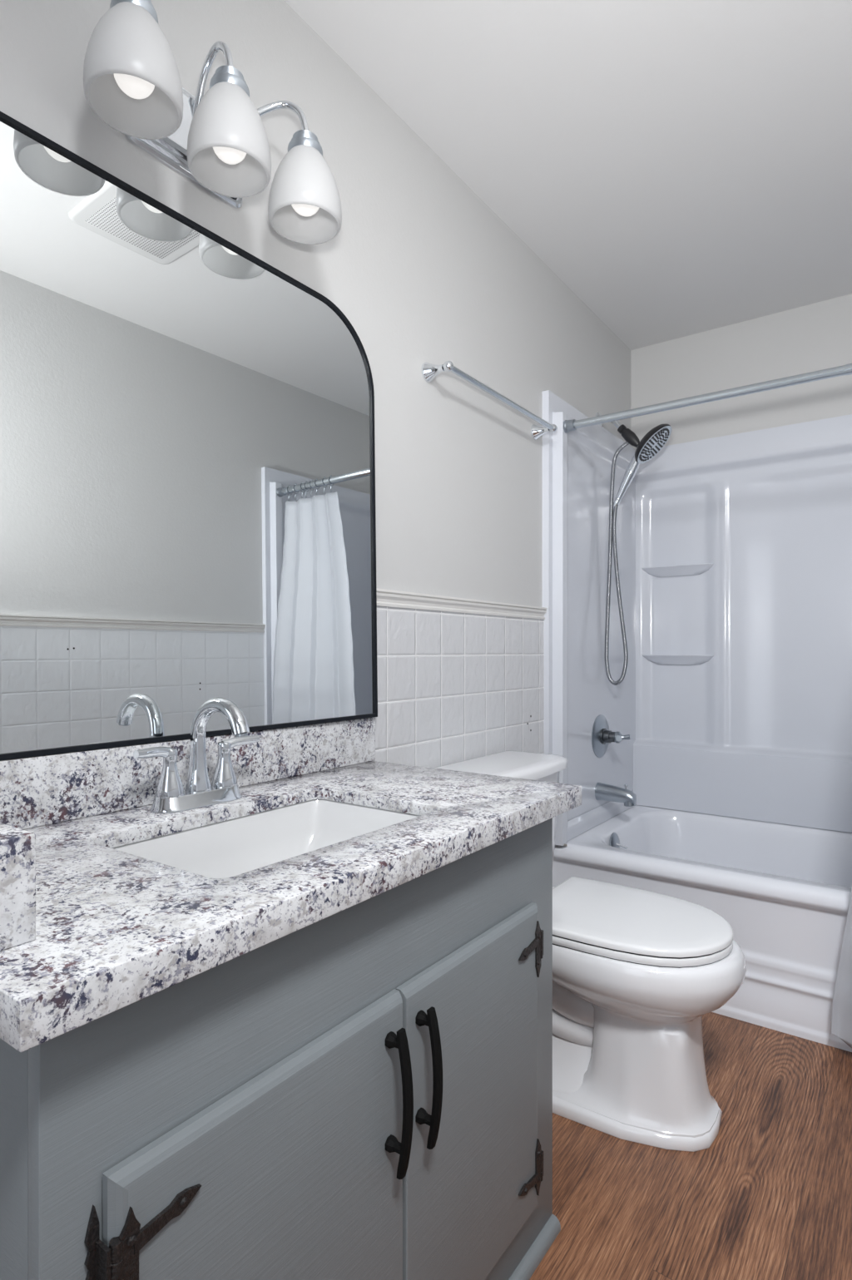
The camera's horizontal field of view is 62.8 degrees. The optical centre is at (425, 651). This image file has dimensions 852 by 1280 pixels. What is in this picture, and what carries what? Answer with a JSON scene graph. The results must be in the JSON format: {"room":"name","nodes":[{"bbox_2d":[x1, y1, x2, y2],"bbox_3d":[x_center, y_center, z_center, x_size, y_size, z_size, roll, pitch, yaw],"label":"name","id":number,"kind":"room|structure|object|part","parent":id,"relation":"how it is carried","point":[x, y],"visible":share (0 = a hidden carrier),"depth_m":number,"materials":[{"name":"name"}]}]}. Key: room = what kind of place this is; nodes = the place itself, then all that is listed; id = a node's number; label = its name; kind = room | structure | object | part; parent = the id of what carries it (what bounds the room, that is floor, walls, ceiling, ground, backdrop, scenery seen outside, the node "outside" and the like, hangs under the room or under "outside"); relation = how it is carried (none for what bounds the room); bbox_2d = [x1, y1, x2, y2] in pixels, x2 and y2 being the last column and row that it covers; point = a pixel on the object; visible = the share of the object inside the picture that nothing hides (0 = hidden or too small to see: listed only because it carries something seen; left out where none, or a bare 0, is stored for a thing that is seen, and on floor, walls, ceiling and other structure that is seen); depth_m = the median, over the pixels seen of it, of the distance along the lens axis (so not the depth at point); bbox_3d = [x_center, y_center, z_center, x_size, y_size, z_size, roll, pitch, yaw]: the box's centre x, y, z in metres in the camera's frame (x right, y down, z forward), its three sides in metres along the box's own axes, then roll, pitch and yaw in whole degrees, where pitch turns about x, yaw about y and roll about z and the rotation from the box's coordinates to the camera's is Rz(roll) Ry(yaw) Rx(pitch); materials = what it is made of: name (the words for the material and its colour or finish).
{"room":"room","nodes":[
{"label":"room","id":0,"kind":"room"},
{"bbox_2d":[0,0,630,767],"bbox_3d":[-0.385,-0.119,1.324,0.107,2.349,4.398,0,0,36],"label":"wall","id":1,"kind":"structure","parent":0,"point":[422,269],"depth_m":1.75,"materials":[{"name":"grey paint"}]},
{"bbox_2d":[0,716,375,829],"bbox_3d":[-0.409,0.199,1.188,0.013,0.098,0.986,0,0,36],"label":"backsplash","id":2,"kind":"structure","parent":1,"relation":"attached to","point":[36,791],"depth_m":1.10,"materials":[{"name":"stone"}]},
{"bbox_2d":[0,111,377,760],"bbox_3d":[-0.412,-0.295,1.187,0.019,0.886,0.988,0,0,37],"label":"wall mirror","id":3,"kind":"object","parent":1,"relation":"attached to","point":[188,520],"visible":1,"depth_m":1.15,"materials":[{"name":"black mirror"}]},
{"bbox_2d":[83,0,341,244],"bbox_3d":[-0.339,-0.893,1.152,0.182,0.227,0.471,0,0,36],"label":"vanity light","id":4,"kind":"object","parent":1,"relation":"attached to","point":[217,139],"visible":1,"depth_m":1.10,"materials":[{"name":"white glass"}]},
{"bbox_3d":[-0.418,-0.843,1.000,0.133,0.128,0.133,0,0,36],"label":"lamp shade","id":5,"kind":"part","parent":4,"relation":"part of","materials":[{"name":"white glass"}]},
{"bbox_3d":[-0.418,-0.842,1.000,0.057,0.085,0.057,0,0,36],"label":"bulb","id":6,"kind":"part","parent":4,"relation":"part of","materials":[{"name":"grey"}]},
{"bbox_3d":[-0.356,-0.952,1.163,0.105,0.108,0.012,0,0,36],"label":"arm","id":7,"kind":"part","parent":4,"relation":"part of","materials":[{"name":"silver metal"}]},
{"bbox_3d":[-0.320,-0.843,1.137,0.133,0.128,0.133,0,0,36],"label":"lamp shade","id":8,"kind":"part","parent":4,"relation":"part of","materials":[{"name":"white glass"}]},
{"bbox_3d":[-0.320,-0.842,1.137,0.057,0.085,0.057,0,0,36],"label":"bulb","id":9,"kind":"part","parent":4,"relation":"part of","materials":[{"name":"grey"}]},
{"bbox_3d":[-0.287,-0.952,1.266,0.147,0.109,0.023,0,0,-12],"label":"arm","id":10,"kind":"part","parent":4,"relation":"part of","materials":[{"name":"silver metal"}]},
{"bbox_3d":[-0.220,-0.843,1.274,0.133,0.128,0.133,0,0,36],"label":"lamp shade","id":11,"kind":"part","parent":4,"relation":"part of","materials":[{"name":"white glass"}]},
{"bbox_3d":[-0.220,-0.842,1.274,0.057,0.085,0.057,0,0,36],"label":"bulb","id":12,"kind":"part","parent":4,"relation":"part of","materials":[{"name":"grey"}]},
{"bbox_3d":[-0.593,0.473,0.951,0.006,1.163,3.350,0,0,36],"label":"tile panel","id":13,"kind":"part","parent":1,"relation":"part of","materials":[{"name":"white tile"}]},
{"bbox_2d":[375,588,547,619],"bbox_3d":[-0.588,-0.124,0.948,0.018,0.038,3.350,0,0,36],"label":"trim","id":14,"kind":"structure","parent":1,"relation":"attached to","point":[390,598],"depth_m":1.86,"materials":[{"name":"white paint"}]},
{"bbox_2d":[420,360,557,439],"bbox_3d":[0.209,-0.711,2.000,0.079,0.050,0.647,0,0,36],"label":"towel bar","id":15,"kind":"object","parent":1,"relation":"attached to","point":[429,371],"visible":1,"depth_m":1.88,"materials":[{"name":"silver metal"}]},
{"bbox_3d":[0.024,-0.711,1.766,0.052,0.050,0.050,0,0,36],"label":"post","id":16,"kind":"part","parent":15,"relation":"part of","materials":[{"name":"silver metal"}]},
{"bbox_3d":[0.373,-0.711,2.250,0.052,0.050,0.050,0,0,36],"label":"post","id":17,"kind":"part","parent":15,"relation":"part of","materials":[{"name":"silver metal"}]},
{"bbox_2d":[595,411,671,685],"bbox_3d":[0.766,-0.399,2.598,0.285,1.054,0.167,0,0,36],"label":"shower","id":18,"kind":"object","parent":1,"relation":"attached to","point":[651,443],"visible":0.92,"depth_m":2.61,"materials":[{"name":"silver metal"}]},
{"bbox_3d":[0.706,-0.866,2.660,0.024,0.078,0.117,0,0,-37],"label":"arm","id":19,"kind":"part","parent":18,"relation":"part of","materials":[{"name":"silver metal"}]},
{"bbox_3d":[0.760,-0.659,2.602,0.106,0.174,0.039,0,0,36],"label":"hand shower handle","id":20,"kind":"part","parent":18,"relation":"part of","materials":[{"name":"silver metal"}]},
{"bbox_3d":[0.834,-0.753,2.549,0.118,0.117,0.163,0,0,36],"label":"plate","id":21,"kind":"part","parent":18,"relation":"part of","materials":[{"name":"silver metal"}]},
{"bbox_2d":[283,0,851,350],"bbox_3d":[0.262,-1.319,0.858,1.701,0.050,4.398,0,0,36],"label":"ceiling","id":22,"kind":"structure","parent":0,"point":[683,168],"depth_m":1.73,"materials":[{"name":"white paint"}]},
{"bbox_2d":[528,1012,851,1279],"bbox_3d":[0.262,1.080,0.858,1.701,0.050,4.398,0,0,36],"label":"floor","id":23,"kind":"structure","parent":0,"point":[769,1198],"depth_m":1.38,"materials":[{"name":"brown wood"}]},
{"bbox_2d":[0,817,560,1279],"bbox_3d":[-0.204,0.670,1.033,0.526,0.770,0.913,0,0,36],"label":"vanity cabinet","id":24,"kind":"object","parent":23,"relation":"on","point":[362,1091],"visible":0.94,"depth_m":0.78,"materials":[{"name":"paint"}]},
{"bbox_3d":[-0.148,0.696,0.735,0.016,0.521,0.391,0,0,36],"label":"door","id":25,"kind":"part","parent":24,"relation":"part of","materials":[{"name":"paint"}]},
{"bbox_2d":[0,716,581,1052],"bbox_3d":[-0.208,0.217,1.044,0.518,0.134,0.986,0,0,36],"label":"countertop","id":26,"kind":"structure","parent":24,"relation":"on","point":[91,930],"depth_m":0.83,"materials":[{"name":"white stone"}]},
{"bbox_2d":[133,696,259,813],"bbox_3d":[-0.363,0.160,1.130,0.168,0.175,0.177,0,0,-8],"label":"faucet","id":27,"kind":"object","parent":26,"relation":"on","point":[170,797],"visible":1,"depth_m":1.11,"materials":[{"name":"silver metal"}]},
{"bbox_3d":[-0.416,0.157,1.065,0.018,0.022,0.068,0,0,24],"label":"lever","id":28,"kind":"part","parent":27,"relation":"part of","materials":[{"name":"silver metal"}]},
{"bbox_3d":[-0.401,0.189,1.093,0.043,0.073,0.043,0,0,36],"label":"handle stem","id":29,"kind":"part","parent":27,"relation":"part of","materials":[{"name":"silver metal"}]},
{"bbox_3d":[-0.330,0.149,1.106,0.140,0.153,0.041,0,0,36],"label":"spout","id":30,"kind":"part","parent":27,"relation":"part of","materials":[{"name":"silver metal"}]},
{"bbox_3d":[-0.340,0.189,1.177,0.043,0.073,0.043,0,0,36],"label":"handle stem","id":31,"kind":"part","parent":27,"relation":"part of","materials":[{"name":"silver metal"}]},
{"bbox_3d":[-0.319,0.157,1.200,0.068,0.022,0.018,0,0,-43],"label":"lever","id":32,"kind":"part","parent":27,"relation":"part of","materials":[{"name":"silver metal"}]},
{"bbox_2d":[112,799,419,878],"bbox_3d":[-0.209,0.329,1.013,0.312,0.132,0.474,0,0,36],"label":"undermount sink","id":33,"kind":"object","parent":26,"relation":"in","point":[231,847],"visible":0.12,"depth_m":1.16,"materials":[{"name":"white ceramic"}]},
{"bbox_3d":[-0.031,0.552,0.853,0.035,0.178,0.018,0,0,36],"label":"handle","id":34,"kind":"part","parent":24,"relation":"part of","materials":[{"name":"black metal"}]},
{"bbox_3d":[0.006,0.552,0.904,0.035,0.178,0.018,0,0,36],"label":"handle","id":35,"kind":"part","parent":24,"relation":"part of","materials":[{"name":"black metal"}]},
{"bbox_3d":[0.079,0.696,1.050,0.016,0.521,0.382,0,0,36],"label":"door","id":36,"kind":"part","parent":24,"relation":"part of","materials":[{"name":"paint"}]},
{"bbox_3d":[-0.028,1.044,0.906,0.016,0.022,0.913,0,0,36],"label":"shoe moulding","id":37,"kind":"part","parent":24,"relation":"part of","materials":[{"name":"paint"}]},
{"bbox_2d":[434,750,746,1151],"bbox_3d":[0.394,0.674,1.697,0.705,0.760,0.493,0,0,36],"label":"toilet","id":38,"kind":"object","parent":23,"relation":"on","point":[635,972],"visible":0.63,"depth_m":1.52,"materials":[{"name":"white ceramic"}]},
{"bbox_3d":[0.197,0.313,1.839,0.218,0.036,0.493,0,0,36],"label":"tank lid","id":39,"kind":"part","parent":38,"relation":"part of","materials":[{"name":"white ceramic"}]},
{"bbox_3d":[0.192,0.493,1.843,0.192,0.324,0.456,0,0,36],"label":"tank","id":40,"kind":"part","parent":38,"relation":"part of","materials":[{"name":"white ceramic"}]},
{"bbox_3d":[0.477,0.642,1.637,0.449,0.016,0.369,0,0,36],"label":"seat","id":41,"kind":"part","parent":38,"relation":"part of","materials":[{"name":"white plastic"}]},
{"bbox_3d":[0.477,0.622,1.637,0.451,0.017,0.371,0,0,36],"label":"seat lid","id":42,"kind":"part","parent":38,"relation":"part of","materials":[{"name":"white plastic"}]},
{"bbox_2d":[552,805,851,1052],"bbox_3d":[1.251,0.847,2.229,1.495,0.417,0.811,0,0,36],"label":"bathtub","id":43,"kind":"object","parent":23,"relation":"on","point":[783,891],"visible":0.77,"depth_m":2.08,"materials":[{"name":"white ceramic"}]},
{"bbox_3d":[0.671,0.685,2.478,0.017,0.080,0.080,0,0,36],"label":"overflow plate","id":44,"kind":"part","parent":43,"relation":"part of","materials":[{"name":"silver metal"}]},
{"bbox_3d":[0.692,0.689,2.466,0.041,0.018,0.011,0,0,27],"label":"trip lever","id":45,"kind":"part","parent":43,"relation":"part of","materials":[{"name":"silver metal"}]},
{"bbox_2d":[630,293,851,452],"bbox_3d":[1.519,-0.119,2.601,1.501,2.349,0.100,0,0,36],"label":"wall","id":46,"kind":"structure","parent":0,"point":[816,336],"depth_m":2.73,"materials":[{"name":"grey paint"}]},
{"bbox_2d":[542,390,851,845],"bbox_3d":[1.242,-0.108,2.217,1.501,1.503,0.848,0,0,36],"label":"tub surround","id":47,"kind":"object","parent":46,"relation":"attached to","point":[733,699],"visible":0.93,"depth_m":2.66,"materials":[{"name":"white plastic"}]},
{"bbox_3d":[0.651,-0.108,2.632,0.058,1.503,0.831,0,0,36],"label":"panel","id":48,"kind":"part","parent":47,"relation":"part of","materials":[{"name":"white plastic"}]},
{"bbox_2d":[591,714,630,757],"bbox_3d":[0.703,0.320,2.600,0.116,0.162,0.162,0,0,36],"label":"shower valve","id":49,"kind":"object","parent":47,"relation":"attached to","point":[601,735],"visible":1,"depth_m":2.60,"materials":[{"name":"silver metal"}]},
{"bbox_3d":[0.661,0.320,2.630,0.014,0.162,0.162,0,0,36],"label":"plate","id":50,"kind":"part","parent":49,"relation":"part of","materials":[{"name":"silver metal"}]},
{"bbox_3d":[0.687,0.320,2.611,0.052,0.060,0.060,0,0,36],"label":"stem","id":51,"kind":"part","parent":49,"relation":"part of","materials":[{"name":"grey metal"}]},
{"bbox_3d":[0.718,0.320,2.568,0.054,0.044,0.078,0,0,36],"label":"lever handle","id":52,"kind":"part","parent":49,"relation":"part of","materials":[{"name":"silver metal"}]},
{"bbox_2d":[594,781,635,806],"bbox_3d":[0.701,0.526,2.577,0.144,0.080,0.061,0,0,36],"label":"tub spout","id":53,"kind":"object","parent":47,"relation":"attached to","point":[604,792],"visible":1,"depth_m":2.56,"materials":[{"name":"silver metal"}]},
{"bbox_2d":[642,563,713,577],"bbox_3d":[1.025,-0.330,2.854,0.308,0.040,0.044,0,0,36],"label":"corner shelf","id":54,"kind":"object","parent":47,"relation":"attached to","point":[650,570],"depth_m":2.85,"materials":[{"name":"white plastic"}]},
{"bbox_2d":[642,654,713,664],"bbox_3d":[1.025,0.034,2.854,0.308,0.040,0.044,0,0,36],"label":"corner shelf","id":55,"kind":"object","parent":47,"relation":"attached to","point":[646,659],"depth_m":2.84,"materials":[{"name":"white plastic"}]},
{"bbox_2d":[563,363,851,433],"bbox_3d":[1.026,-0.747,1.917,1.385,0.042,0.042,0,0,36],"label":"shower rod","id":56,"kind":"object","parent":47,"relation":"attached to","point":[568,425],"visible":1,"depth_m":2.04,"materials":[{"name":"silver metal"}]},
{"bbox_3d":[1.440,-0.732,1.619,0.013,0.077,0.042,0,0,36],"label":"curtain ring","id":57,"kind":"object","parent":56,"relation":"hanging from","visible":0},
{"bbox_2d":[830,884,851,1047],"bbox_3d":[1.310,0.165,1.655,0.605,1.716,0.112,0,0,36],"label":"shower curtain","id":58,"kind":"object","parent":57,"relation":"hanging from","point":[841,1015],"visible":1,"depth_m":1.80,"materials":[{"name":"white fabric"}]},
{"bbox_3d":[1.471,-0.104,2.535,1.441,1.495,0.064,0,0,36],"label":"panel","id":59,"kind":"part","parent":47,"relation":"part of","materials":[{"name":"white plastic"}]}
]}

